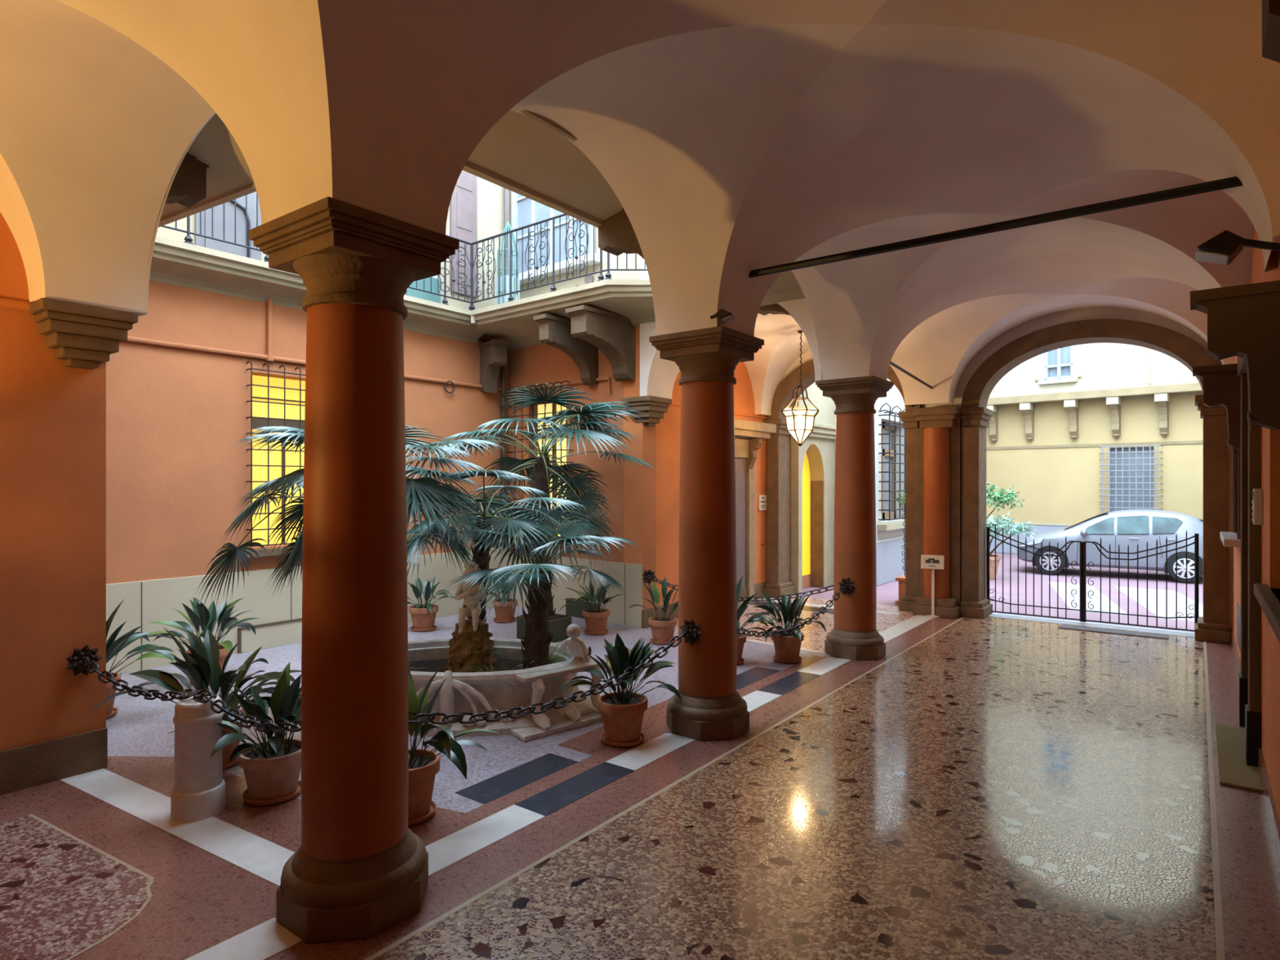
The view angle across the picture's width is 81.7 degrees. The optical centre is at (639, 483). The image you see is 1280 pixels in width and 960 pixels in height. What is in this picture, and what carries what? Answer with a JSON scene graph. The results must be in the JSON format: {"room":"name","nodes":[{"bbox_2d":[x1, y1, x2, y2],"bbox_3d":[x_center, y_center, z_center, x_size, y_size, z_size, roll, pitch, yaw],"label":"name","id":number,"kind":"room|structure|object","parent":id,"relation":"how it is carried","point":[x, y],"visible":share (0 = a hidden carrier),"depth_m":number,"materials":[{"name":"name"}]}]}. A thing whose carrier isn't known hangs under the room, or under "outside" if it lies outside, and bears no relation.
{"room":"courtyard arcade","nodes":[
{"label":"courtyard arcade","id":0,"kind":"room"},
{"bbox_2d":[0,212,106,751],"bbox_3d":[-5.167,-0.300,4.202,0.390,4.800,3.510,0,0,37],"label":"wall","id":1,"kind":"structure","parent":0,"point":[53,415],"depth_m":5.20,"materials":[{"name":"orange paint"}]},
{"bbox_2d":[0,297,30,311],"bbox_3d":[-4.976,-1.220,4.115,0.056,0.056,3.400,0,0,37],"label":"trim","id":2,"kind":"structure","parent":1,"relation":"attached to","point":[6,303],"depth_m":5.04,"materials":[{"name":"orange paint"}]},
{"bbox_2d":[0,728,107,795],"bbox_3d":[-4.995,1.955,4.073,0.020,0.290,3.510,0,0,37],"label":"baseboard","id":3,"kind":"structure","parent":1,"relation":"attached to","point":[27,766],"depth_m":5.21,"materials":[{"name":"brown stone"}]},
{"bbox_2d":[28,297,137,369],"bbox_3d":[-4.041,-1.038,5.338,0.525,0.415,0.570,0,0,37],"label":"corbel","id":4,"kind":"object","parent":1,"relation":"attached to","point":[84,336],"visible":0.87,"depth_m":5.19,"materials":[{"name":"brown stone"}]},
{"bbox_2d":[66,644,102,675],"bbox_3d":[-4.005,1.280,5.341,0.163,0.225,0.152,0,0,-10],"label":"rosette","id":5,"kind":"object","parent":1,"relation":"attached to","point":[79,657],"visible":0.98,"depth_m":5.32,"materials":[{"name":"metal"}]},
{"bbox_2d":[83,660,194,701],"bbox_3d":[-3.415,1.357,5.018,1.302,0.162,0.056,0,0,29],"label":"chain","id":6,"kind":"object","parent":5,"relation":"attached to","point":[155,693],"visible":0.97,"depth_m":5.01,"materials":[{"name":"metal"}]},
{"bbox_2d":[124,111,216,316],"bbox_3d":[-2.679,-3.675,4.858,2.815,4.850,0.040,0,0,32],"label":"wall","id":7,"kind":"structure","parent":0,"point":[215,113],"depth_m":5.38,"materials":[{"name":"paint"}]},
{"bbox_2d":[164,152,209,208],"bbox_3d":[-3.656,-2.121,5.693,0.300,0.919,0.670,0,0,40],"label":"bracket","id":8,"kind":"object","parent":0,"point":[188,188],"visible":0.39,"depth_m":5.73,"materials":[{"name":"stone"}]},
{"bbox_2d":[106,176,508,584],"bbox_3d":[-5.091,-2.000,9.330,0.350,8.200,9.800,0,0,37],"label":"wall","id":9,"kind":"structure","parent":0,"point":[175,487],"depth_m":8.89,"materials":[{"name":"paint"}]},
{"bbox_2d":[195,191,261,260],"bbox_3d":[-4.966,-3.830,9.122,0.140,2.340,0.917,0,0,37],"label":"window","id":10,"kind":"structure","parent":9,"relation":"in","point":[218,211],"depth_m":9.07,"materials":[{"name":"glass"}]},
{"bbox_2d":[238,360,305,558],"bbox_3d":[-4.610,-0.299,9.813,0.439,2.458,1.450,0,0,37],"label":"window","id":11,"kind":"structure","parent":9,"relation":"in","point":[274,402],"depth_m":9.72,"materials":[{"name":"yellow"}]},
{"bbox_2d":[106,546,509,674],"bbox_3d":[-4.746,1.600,9.446,0.062,1.000,8.400,0,0,37],"label":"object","id":12,"kind":"structure","parent":9,"relation":"attached to","point":[144,602],"depth_m":9.18,"materials":[{"name":"paint"}]},
{"bbox_2d":[124,298,508,391],"bbox_3d":[-4.258,-1.955,10.080,0.090,0.790,6.600,0,0,37],"label":"trim","id":13,"kind":"structure","parent":9,"relation":"attached to","point":[269,357],"depth_m":9.43,"materials":[{"name":"paint"}]},
{"bbox_2d":[449,169,476,297],"bbox_3d":[-2.848,-4.325,11.973,0.060,2.550,0.520,0,0,37],"label":"window shutter","id":14,"kind":"object","parent":9,"relation":"attached to","point":[463,204],"visible":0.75,"depth_m":11.94,"materials":[{"name":"wood"}]},
{"bbox_2d":[149,235,804,351],"bbox_3d":[-2.058,-2.460,8.264,5.820,0.400,6.940,0,0,37],"label":"balcony slab","id":15,"kind":"object","parent":9,"relation":"attached to","point":[174,262],"visible":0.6,"depth_m":9.75,"materials":[{"name":"concrete"}]},
{"bbox_2d":[160,191,471,309],"bbox_3d":[-4.095,-3.193,9.532,0.110,1.066,5.030,0,0,37],"label":"iron railing","id":16,"kind":"object","parent":15,"relation":"on","point":[188,239],"visible":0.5,"depth_m":8.95,"materials":[{"name":"metal"}]},
{"bbox_2d":[404,276,440,303],"bbox_3d":[-3.309,-2.885,11.118,0.250,0.450,0.600,0,0,37],"label":"storage box","id":17,"kind":"object","parent":15,"relation":"on","point":[411,292],"visible":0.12,"depth_m":11.07,"materials":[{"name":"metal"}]},
{"bbox_2d":[503,188,510,275],"bbox_3d":[-2.259,-4.330,12.606,0.102,3.340,0.102,0,0,-31],"label":"downpipe","id":18,"kind":"object","parent":15,"relation":"on","point":[507,193],"visible":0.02,"depth_m":12.57,"materials":[{"name":"metal"}]},
{"bbox_2d":[496,221,519,304],"bbox_3d":[-2.098,-3.412,11.772,0.340,1.504,0.340,0,0,37],"label":"wire stand","id":19,"kind":"object","parent":15,"relation":"on","point":[501,300],"visible":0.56,"depth_m":11.68,"materials":[{"name":"metal"}]},
{"bbox_2d":[469,213,647,310],"bbox_3d":[-0.480,-3.193,9.981,5.298,1.066,0.490,0,0,31],"label":"iron railing","id":20,"kind":"object","parent":15,"relation":"on","point":[608,275],"visible":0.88,"depth_m":10.60,"materials":[{"name":"metal"}]},
{"bbox_2d":[533,313,596,385],"bbox_3d":[-1.082,-1.951,10.973,0.260,0.899,1.080,0,0,41],"label":"bracket","id":21,"kind":"object","parent":15,"relation":"attached to","point":[553,331],"visible":0.86,"depth_m":10.90,"materials":[{"name":"stone"}]},
{"bbox_2d":[564,305,634,382],"bbox_3d":[-0.543,-1.951,10.492,0.360,0.899,1.080,0,0,41],"label":"bracket","id":22,"kind":"object","parent":15,"relation":"attached to","point":[611,333],"visible":0.94,"depth_m":10.47,"materials":[{"name":"stone"}]},
{"bbox_2d":[478,339,511,392],"bbox_3d":[-2.395,-1.901,12.157,0.300,0.799,0.580,0,0,-39],"label":"bracket","id":23,"kind":"object","parent":9,"relation":"attached to","point":[493,353],"visible":1,"depth_m":12.13,"materials":[{"name":"stone"}]},
{"bbox_2d":[500,365,505,488],"bbox_3d":[-2.328,-1.100,12.582,0.074,2.400,0.074,0,0,-31],"label":"downpipe","id":24,"kind":"object","parent":9,"relation":"attached to","point":[503,367],"visible":0.38,"depth_m":12.55,"materials":[{"name":"metal"}]},
{"bbox_2d":[520,110,577,141],"bbox_3d":[0.410,-4.300,6.572,0.040,3.600,7.000,0,0,37],"label":"wall","id":25,"kind":"structure","parent":0,"point":[545,122],"depth_m":5.17,"materials":[{"name":"beige paint"}]},
{"bbox_2d":[508,191,656,609],"bbox_3d":[-0.822,-2.000,11.713,3.600,8.200,0.300,0,0,41],"label":"wall","id":26,"kind":"structure","parent":0,"point":[544,363],"depth_m":11.34,"materials":[{"name":"paint"}]},
{"bbox_2d":[500,380,573,545],"bbox_3d":[-1.615,-0.314,12.219,1.518,2.588,0.549,0,0,41],"label":"window","id":27,"kind":"structure","parent":26,"relation":"in","point":[537,411],"depth_m":12.34,"materials":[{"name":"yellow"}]},
{"bbox_2d":[511,191,599,284],"bbox_3d":[-1.448,-4.480,11.932,2.130,2.240,0.200,0,0,41],"label":"window","id":28,"kind":"structure","parent":26,"relation":"in","point":[525,211],"depth_m":12.11,"materials":[{"name":"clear glass"}]},
{"bbox_2d":[510,376,611,393],"bbox_3d":[-1.331,-1.478,11.909,2.376,0.256,0.052,0,0,41],"label":"trim","id":29,"kind":"structure","parent":26,"relation":"attached to","point":[608,378],"depth_m":11.63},
{"bbox_2d":[508,551,642,627],"bbox_3d":[-1.133,1.640,11.753,3.079,0.920,0.050,0,0,41],"label":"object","id":30,"kind":"structure","parent":26,"relation":"attached to","point":[628,575],"depth_m":11.23,"materials":[{"name":"beige stone"}]},
{"bbox_2d":[620,395,671,426],"bbox_3d":[0.095,-1.038,10.874,0.525,0.415,0.570,0,0,37],"label":"capital","id":31,"kind":"object","parent":26,"relation":"attached to","point":[655,407],"visible":0.9,"depth_m":10.71,"materials":[{"name":"brown stone"}]},
{"bbox_2d":[0,0,1279,415],"bbox_3d":[-1.019,-2.075,5.801,10.400,1.650,17.850,0,0,37],"label":"ceiling","id":32,"kind":"structure","parent":0,"point":[734,138],"depth_m":4.75,"materials":[{"name":"paint"}]},
{"bbox_2d":[781,330,818,445],"bbox_3d":[2.502,-1.540,11.567,0.574,1.920,0.573,0,0,14],"label":"lantern","id":33,"kind":"object","parent":32,"relation":"hanging from","point":[799,416],"visible":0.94,"depth_m":11.53,"materials":[{"name":"glass"}]},
{"bbox_2d":[748,176,1242,278],"bbox_3d":[2.139,-1.809,5.201,3.430,0.220,0.076,0,0,37],"label":"rod","id":34,"kind":"object","parent":32,"relation":"attached to","point":[1230,182],"visible":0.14,"depth_m":4.91,"materials":[{"name":"black metal"}]},
{"bbox_2d":[0,551,1279,959],"bbox_3d":[5.080,2.153,10.005,15.900,0.114,31.900,0,0,37],"label":"floor","id":35,"kind":"structure","parent":0,"point":[997,786],"depth_m":4.59,"materials":[{"name":"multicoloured stone"}]},
{"bbox_2d":[106,600,177,718],"bbox_3d":[-4.871,1.583,6.697,1.261,1.033,1.123,0,0,37],"label":"potted plant","id":36,"kind":"object","parent":35,"relation":"on","point":[113,647],"visible":0.22,"depth_m":6.68,"materials":[{"name":"green plant"}]},
{"bbox_2d":[88,627,301,768],"bbox_3d":[-3.180,1.573,5.597,1.422,1.055,1.124,0,0,11],"label":"potted plant","id":37,"kind":"object","parent":35,"relation":"on","point":[202,668],"visible":0.45,"depth_m":5.50,"materials":[{"name":"green plant"}]},
{"bbox_2d":[170,688,226,822],"bbox_3d":[-2.821,1.710,4.735,0.304,0.780,0.304,0,0,37],"label":"bollard","id":38,"kind":"object","parent":35,"relation":"on","point":[197,793],"visible":0.91,"depth_m":4.63,"materials":[{"name":"stone"}]},
{"bbox_2d":[197,688,301,733],"bbox_3d":[-2.232,1.325,4.305,1.461,0.216,0.056,0,0,37],"label":"chain","id":39,"kind":"object","parent":38,"relation":"attached to","point":[277,729],"visible":0.84,"depth_m":4.33,"materials":[{"name":"metal"}]},
{"bbox_2d":[138,597,260,684],"bbox_3d":[-4.565,1.655,7.725,1.131,0.891,1.057,0,0,-37],"label":"potted plant","id":40,"kind":"object","parent":35,"relation":"on","point":[206,619],"visible":0.59,"depth_m":7.75,"materials":[{"name":"green plant"}]},
{"bbox_2d":[165,662,301,805],"bbox_3d":[-2.485,1.667,4.988,0.881,0.866,1.008,0,0,20],"label":"potted plant","id":41,"kind":"object","parent":35,"relation":"on","point":[272,767],"visible":0.8,"depth_m":4.85,"materials":[{"name":"green plant"}]},
{"bbox_2d":[248,196,459,942],"bbox_3d":[-1.428,0.425,3.725,0.720,3.350,0.720,0,0,37],"label":"column","id":42,"kind":"structure","parent":35,"relation":"on","point":[357,870],"depth_m":3.51,"materials":[{"name":"orange paint"}]},
{"bbox_2d":[407,576,454,631],"bbox_3d":[-3.151,1.732,10.578,0.880,0.737,0.750,0,0,37],"label":"potted plant","id":43,"kind":"object","parent":35,"relation":"on","point":[423,615],"visible":0.97,"depth_m":10.49,"materials":[{"name":"green plant"}]},
{"bbox_2d":[408,663,499,825],"bbox_3d":[-1.425,1.627,4.715,1.106,0.946,0.833,0,0,25],"label":"potted plant","id":44,"kind":"object","parent":35,"relation":"on","point":[424,765],"visible":0.5,"depth_m":4.60,"materials":[{"name":"green plant"}]},
{"bbox_2d":[487,573,519,622],"bbox_3d":[-2.114,1.729,11.253,0.632,0.742,0.737,0,0,37],"label":"potted plant","id":45,"kind":"object","parent":35,"relation":"on","point":[507,616],"visible":0.55,"depth_m":11.15,"materials":[{"name":"green plant"}]},
{"bbox_2d":[408,618,608,742],"bbox_3d":[-1.567,1.697,6.957,2.581,0.806,2.020,0,0,37],"label":"fountain","id":46,"kind":"object","parent":35,"relation":"on","point":[469,691],"visible":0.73,"depth_m":6.41,"materials":[{"name":"grey stone"}]},
{"bbox_2d":[195,424,503,610],"bbox_3d":[-2.573,0.656,6.990,2.662,2.383,2.550,0,0,37],"label":"palm tree","id":47,"kind":"object","parent":46,"relation":"in","point":[427,491],"visible":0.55,"depth_m":6.77,"materials":[{"name":"plant"}]},
{"bbox_2d":[454,561,486,634],"bbox_3d":[-1.597,1.072,6.963,0.260,0.663,0.260,0,0,37],"label":"cherub statue","id":48,"kind":"object","parent":46,"relation":"on","point":[463,613],"visible":0.9,"depth_m":6.96,"materials":[{"name":"white stone"}]},
{"bbox_2d":[405,464,586,622],"bbox_3d":[-1.590,0.819,7.609,2.161,2.024,2.096,0,0,37],"label":"palm tree","id":49,"kind":"object","parent":46,"relation":"on","point":[528,527],"visible":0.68,"depth_m":7.12,"materials":[{"name":"plant"}]},
{"bbox_2d":[408,638,588,719],"bbox_3d":[-1.637,1.817,7.010,2.137,0.405,1.796,0,0,37],"label":"basin","id":50,"kind":"object","parent":46,"relation":"in","point":[469,691],"depth_m":6.40,"materials":[{"name":"grey stone"}]},
{"bbox_2d":[442,520,642,669],"bbox_3d":[-0.999,1.107,6.918,1.732,1.460,1.940,0,0,26],"label":"palm tree","id":51,"kind":"object","parent":46,"relation":"on","point":[536,642],"visible":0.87,"depth_m":6.79,"materials":[{"name":"plant"}]},
{"bbox_2d":[560,623,591,662],"bbox_3d":[-0.589,1.436,6.801,0.269,0.373,0.563,0,0,-1],"label":"cherub","id":52,"kind":"object","parent":46,"relation":"on","point":[575,645],"visible":1,"depth_m":6.60,"materials":[{"name":"white stone"}]},
{"bbox_2d":[516,613,571,642],"bbox_3d":[-1.295,1.942,10.011,0.600,0.315,0.450,0,0,37],"label":"planter box","id":53,"kind":"object","parent":35,"relation":"on","point":[558,624],"visible":0.38,"depth_m":9.89,"materials":[{"name":"green paint"}]},
{"bbox_2d":[423,382,657,616],"bbox_3d":[-1.262,0.332,9.720,3.079,3.007,2.979,0,0,-23],"label":"palm tree","id":54,"kind":"object","parent":53,"relation":"in","point":[590,414],"visible":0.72,"depth_m":9.64,"materials":[{"name":"plant"}]},
{"bbox_2d":[558,582,625,635],"bbox_3d":[-0.735,1.711,10.425,0.813,0.778,0.934,0,0,37],"label":"potted plant","id":55,"kind":"object","parent":35,"relation":"on","point":[596,619],"visible":0.97,"depth_m":10.27,"materials":[{"name":"green plant"}]},
{"bbox_2d":[555,632,681,746],"bbox_3d":[-0.077,1.645,6.094,0.929,0.909,0.969,0,0,23],"label":"potted plant","id":56,"kind":"object","parent":35,"relation":"on","point":[622,712],"visible":0.91,"depth_m":5.93,"materials":[{"name":"green plant"}]},
{"bbox_2d":[628,577,678,644],"bbox_3d":[0.238,1.677,9.799,0.815,0.847,0.874,0,0,7],"label":"potted plant","id":57,"kind":"object","parent":35,"relation":"on","point":[663,628],"visible":0.96,"depth_m":9.65,"materials":[{"name":"green plant"}]},
{"bbox_2d":[648,325,764,740],"bbox_3d":[0.580,0.425,6.381,0.720,3.350,0.720,0,0,37],"label":"column","id":58,"kind":"structure","parent":35,"relation":"on","point":[711,707],"depth_m":6.16,"materials":[{"name":"orange paint"}]},
{"bbox_2d":[679,618,701,645],"bbox_3d":[0.418,1.240,6.160,0.151,0.225,0.163,0,0,-10],"label":"rosette","id":59,"kind":"object","parent":58,"relation":"attached to","point":[693,633],"visible":0.98,"depth_m":6.15,"materials":[{"name":"metal"}]},
{"bbox_2d":[408,631,687,724],"bbox_3d":[-0.451,1.355,5.042,0.059,0.275,2.750,0,0,37],"label":"chain","id":60,"kind":"object","parent":59,"relation":"attached to","point":[564,702],"visible":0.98,"depth_m":4.79,"materials":[{"name":"metal"}]},
{"bbox_2d":[737,585,846,637],"bbox_3d":[1.587,1.383,7.720,0.056,0.330,2.885,0,0,37],"label":"chain","id":61,"kind":"object","parent":58,"relation":"attached to","point":[789,628],"visible":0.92,"depth_m":7.72,"materials":[{"name":"metal"}]},
{"bbox_2d":[736,575,776,665],"bbox_3d":[1.074,1.595,8.744,1.050,1.010,1.091,0,0,-21],"label":"potted plant","id":62,"kind":"object","parent":35,"relation":"on","point":[741,638],"visible":0.27,"depth_m":8.54,"materials":[{"name":"green plant"}]},
{"bbox_2d":[741,591,826,663],"bbox_3d":[1.633,1.691,8.798,0.881,0.817,1.162,0,0,37],"label":"potted plant","id":63,"kind":"object","parent":35,"relation":"on","point":[787,646],"visible":0.84,"depth_m":8.65,"materials":[{"name":"green plant"}]},
{"bbox_2d":[815,375,893,660],"bbox_3d":[2.643,0.425,9.109,0.720,3.350,0.720,0,0,37],"label":"column","id":64,"kind":"structure","parent":35,"relation":"on","point":[854,636],"depth_m":8.89,"materials":[{"name":"paint"}]},
{"bbox_2d":[648,576,833,601],"bbox_3d":[1.288,1.431,9.978,2.728,0.306,0.060,0,0,33],"label":"chain","id":65,"kind":"object","parent":64,"relation":"attached to","point":[656,579],"visible":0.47,"depth_m":9.66,"materials":[{"name":"metal"}]},
{"bbox_2d":[894,491,905,604],"bbox_3d":[4.785,1.092,12.968,0.572,2.016,0.596,0,0,37],"label":"planter","id":66,"kind":"object","parent":35,"relation":"on","point":[901,580],"visible":0.23,"depth_m":12.90,"materials":[{"name":"ceramic"}]},
{"bbox_2d":[920,554,944,617],"bbox_3d":[4.616,1.616,11.667,0.344,0.968,0.200,0,0,37],"label":"sign","id":67,"kind":"object","parent":35,"relation":"on","point":[927,562],"visible":1,"depth_m":11.65,"materials":[{"name":"metal"}]},
{"bbox_2d":[912,405,961,618],"bbox_3d":[4.882,0.450,12.005,0.660,3.300,0.860,0,0,37],"label":"pier","id":68,"kind":"object","parent":35,"relation":"on","point":[940,427],"visible":0.95,"depth_m":11.73,"materials":[{"name":"paint"}]},
{"bbox_2d":[989,554,1001,579],"bbox_3d":[7.636,1.850,16.402,0.660,0.500,0.660,0,0,37],"label":"pot","id":69,"kind":"object","parent":35,"relation":"on","point":[992,557],"depth_m":16.15,"materials":[{"name":"ceramic"}]},
{"bbox_2d":[986,481,1024,519],"bbox_3d":[7.730,0.853,16.861,1.869,2.494,0.998,0,0,37],"label":"shrub","id":70,"kind":"object","parent":35,"relation":"on","point":[1002,500],"visible":0.35,"depth_m":16.52,"materials":[{"name":"green plant"}]},
{"bbox_2d":[986,511,1035,579],"bbox_3d":[7.699,1.355,16.225,1.733,1.490,0.870,0,0,37],"label":"shrub","id":71,"kind":"object","parent":35,"relation":"on","point":[999,525],"visible":0.48,"depth_m":16.08,"materials":[{"name":"green plant"}]},
{"bbox_2d":[986,342,1203,553],"bbox_3d":[14.728,-2.650,18.674,11.900,9.500,1.260,0,0,43],"label":"building","id":72,"kind":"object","parent":35,"relation":"on","point":[1081,432],"visible":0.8,"depth_m":20.62,"materials":[{"name":"yellow paint"}]},
{"bbox_2d":[1099,444,1162,513],"bbox_3d":[13.276,0.040,20.064,1.428,2.120,0.214,0,0,43],"label":"window grille","id":73,"kind":"object","parent":72,"relation":"attached to","point":[1153,458],"depth_m":20.01,"materials":[{"name":"grey metal"}]},
{"bbox_2d":[1017,509,1203,582],"bbox_3d":[10.901,1.346,17.012,3.947,1.508,2.071,0,0,34],"label":"car","id":74,"kind":"object","parent":35,"relation":"on","point":[1131,527],"visible":0.77,"depth_m":16.23,"materials":[{"name":"silver metal"}]},
{"bbox_2d":[1057,624,1168,639],"bbox_3d":[6.648,2.091,10.427,1.300,0.012,0.260,0,0,37],"label":"doormat","id":75,"kind":"object","parent":35,"relation":"on","point":[1061,626],"visible":1,"depth_m":10.36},
{"bbox_2d":[1215,724,1262,792],"bbox_3d":[4.597,2.088,5.708,0.230,0.017,1.550,0,0,37],"label":"doormat","id":76,"kind":"object","parent":35,"relation":"on","point":[1233,770],"visible":0.79,"depth_m":5.52,"materials":[{"name":"fabric"}]},
{"bbox_2d":[565,137,821,363],"bbox_3d":[0.361,-3.675,6.584,0.025,4.850,6.840,0,0,37],"label":"wall","id":77,"kind":"structure","parent":0,"point":[566,137],"depth_m":6.26,"materials":[{"name":"paint"}]},
{"bbox_2d":[598,208,644,258],"bbox_3d":[-0.037,-2.076,6.808,0.880,0.948,0.300,0,0,37],"label":"bracket","id":78,"kind":"object","parent":77,"relation":"attached to","point":[617,236],"visible":0.35,"depth_m":6.79,"materials":[{"name":"stone"}]},
{"bbox_2d":[623,326,766,606],"bbox_3d":[1.200,-0.300,12.590,0.350,4.800,4.330,0,0,37],"label":"wall","id":79,"kind":"structure","parent":0,"point":[668,431],"depth_m":11.24,"materials":[{"name":"orange paint"}]},
{"bbox_2d":[641,582,766,627],"bbox_3d":[1.240,1.970,12.328,0.030,0.260,4.000,0,0,37],"label":"baseboard","id":80,"kind":"structure","parent":79,"relation":"attached to","point":[758,588],"depth_m":11.31,"materials":[{"name":"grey stone"}]},
{"bbox_2d":[734,457,746,587],"bbox_3d":[1.475,0.815,12.652,0.015,2.530,1.400,0,0,37],"label":"door","id":81,"kind":"structure","parent":79,"relation":"in","point":[740,463],"depth_m":13.06,"materials":[{"name":"wood"}]},
{"bbox_2d":[734,418,776,599],"bbox_3d":[1.635,0.520,12.562,0.380,3.160,2.250,0,0,37],"label":"trim","id":82,"kind":"structure","parent":79,"relation":"attached to","point":[749,435],"depth_m":13.16,"materials":[{"name":"stone"}]},
{"bbox_2d":[640,256,821,395],"bbox_3d":[1.113,-3.675,9.878,2.770,4.850,0.030,0,0,37],"label":"wall","id":83,"kind":"structure","parent":0,"point":[798,309],"depth_m":9.33,"materials":[{"name":"paint"}]},
{"bbox_2d":[758,303,790,315],"bbox_3d":[1.885,-2.125,9.491,1.030,0.949,0.300,0,0,37],"label":"bracket","id":84,"kind":"object","parent":83,"relation":"attached to","point":[775,308],"visible":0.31,"depth_m":9.52,"materials":[{"name":"stone"}]},
{"bbox_2d":[791,382,833,435],"bbox_3d":[3.273,-3.900,14.841,0.600,6.000,1.740,0,0,37],"label":"wall","id":85,"kind":"structure","parent":0,"point":[824,405],"depth_m":14.66,"materials":[{"name":"yellow paint"}]},
{"bbox_2d":[791,421,835,593],"bbox_3d":[3.445,0.470,14.712,0.530,3.260,1.740,0,0,37],"label":"door","id":86,"kind":"structure","parent":85,"relation":"in","point":[812,461],"depth_m":14.94,"materials":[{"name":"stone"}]},
{"bbox_2d":[833,378,905,561],"bbox_3d":[7.699,-2.400,19.639,1.010,9.000,11.350,0,0,37],"label":"wall","id":87,"kind":"structure","parent":0,"point":[894,398],"depth_m":15.71,"materials":[{"name":"white paint"}]},
{"bbox_2d":[875,535,904,586],"bbox_3d":[7.726,1.635,18.993,0.030,0.930,10.350,0,0,37],"label":"baseboard","id":88,"kind":"structure","parent":87,"relation":"attached to","point":[889,557],"depth_m":15.77,"materials":[{"name":"white paint"}]},
{"bbox_2d":[877,402,905,531],"bbox_3d":[5.501,-0.337,16.131,0.593,2.633,2.200,0,0,37],"label":"window","id":89,"kind":"structure","parent":87,"relation":"in","point":[888,433],"depth_m":15.96,"materials":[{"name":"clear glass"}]},
{"bbox_2d":[781,306,1232,631],"bbox_3d":[5.247,-0.700,11.975,7.800,5.600,0.450,0,0,37],"label":"wall","id":90,"kind":"structure","parent":0,"point":[1024,328],"depth_m":10.78,"materials":[{"name":"paint"}]},
{"bbox_2d":[763,359,921,611],"bbox_3d":[3.612,-0.090,13.128,2.840,4.380,0.650,0,0,37],"label":"archway surround","id":91,"kind":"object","parent":90,"relation":"attached to","point":[779,582],"depth_m":13.63,"materials":[{"name":"brown stone"}]},
{"bbox_2d":[986,524,1082,622],"bbox_3d":[6.113,1.369,11.518,1.341,1.423,0.048,0,0,37],"label":"gate leaf","id":92,"kind":"object","parent":90,"relation":"attached to","point":[988,528],"visible":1,"depth_m":11.51,"materials":[{"name":"metal"}]},
{"bbox_2d":[959,319,1231,644],"bbox_3d":[6.550,-0.130,10.921,3.370,4.460,0.650,0,0,37],"label":"archway surround","id":93,"kind":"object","parent":90,"relation":"attached to","point":[1213,627],"depth_m":10.69,"materials":[{"name":"brown stone"}]},
{"bbox_2d":[1082,529,1199,632],"bbox_3d":[7.202,1.369,10.700,1.391,1.423,0.048,0,0,37],"label":"gate leaf","id":94,"kind":"object","parent":90,"relation":"attached to","point":[1196,535],"visible":1,"depth_m":10.62,"materials":[{"name":"metal"}]},
{"bbox_2d":[1232,225,1279,821],"bbox_3d":[2.937,-0.300,2.859,0.500,4.800,17.900,0,0,37],"label":"wall","id":95,"kind":"structure","parent":0,"point":[1270,439],"depth_m":4.87,"materials":[{"name":"orange paint"}]},
{"bbox_2d":[1192,363,1240,450],"bbox_3d":[5.477,-0.700,6.979,0.430,0.800,0.260,0,0,37],"label":"bracket","id":96,"kind":"object","parent":95,"relation":"attached to","point":[1221,383],"visible":0.81,"depth_m":6.88,"materials":[{"name":"stone"}]},
{"bbox_2d":[1219,447,1240,546],"bbox_3d":[6.857,-0.110,8.450,0.350,1.580,1.550,0,0,37],"label":"window","id":97,"kind":"structure","parent":95,"relation":"in","point":[1233,539],"depth_m":8.05,"materials":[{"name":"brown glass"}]},
{"bbox_2d":[1190,280,1279,430],"bbox_3d":[3.404,-0.700,4.222,0.430,0.800,0.260,0,0,37],"label":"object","id":98,"kind":"object","parent":95,"relation":"attached to","point":[1243,321],"visible":1,"depth_m":4.10,"materials":[{"name":"stone"}]},
{"bbox_2d":[1195,230,1279,265],"bbox_3d":[3.002,-1.182,3.686,0.381,0.131,0.200,0,0,37],"label":"floodlight","id":99,"kind":"object","parent":95,"relation":"attached to","point":[1223,248],"visible":1,"depth_m":3.66,"materials":[{"name":"black metal"}]},
{"bbox_2d":[1237,356,1262,766],"bbox_3d":[4.932,0.475,5.988,0.110,3.250,1.440,0,0,37],"label":"trim","id":100,"kind":"structure","parent":95,"relation":"attached to","point":[1250,714],"depth_m":5.47,"materials":[{"name":"wood"}]},
{"bbox_2d":[1252,488,1262,524],"bbox_3d":[4.475,0.170,5.368,0.056,0.260,0.120,0,0,37],"label":"intercom","id":101,"kind":"object","parent":95,"relation":"attached to","point":[1257,494],"visible":1,"depth_m":5.32,"materials":[{"name":"beige metal"}]},
{"bbox_2d":[1253,582,1279,643],"bbox_3d":[3.525,-0.120,3.950,0.270,1.760,2.550,0,0,37],"label":"window","id":102,"kind":"structure","parent":95,"relation":"in","point":[1264,595],"depth_m":4.24,"materials":[{"name":"wood"}]},
{"bbox_2d":[1257,748,1279,870],"bbox_3d":[1.062,2.020,0.797,0.020,0.160,11.550,0,0,37],"label":"baseboard","id":103,"kind":"structure","parent":95,"relation":"attached to","point":[1273,819],"depth_m":4.57,"materials":[{"name":"stone"}]},
{"bbox_2d":[1262,0,1279,62],"bbox_3d":[1.478,-0.920,1.542,0.430,0.800,0.260,0,0,37],"label":"bracket","id":104,"kind":"object","parent":95,"relation":"attached to","point":[1270,8],"visible":1,"depth_m":1.61,"materials":[{"name":"stone"}]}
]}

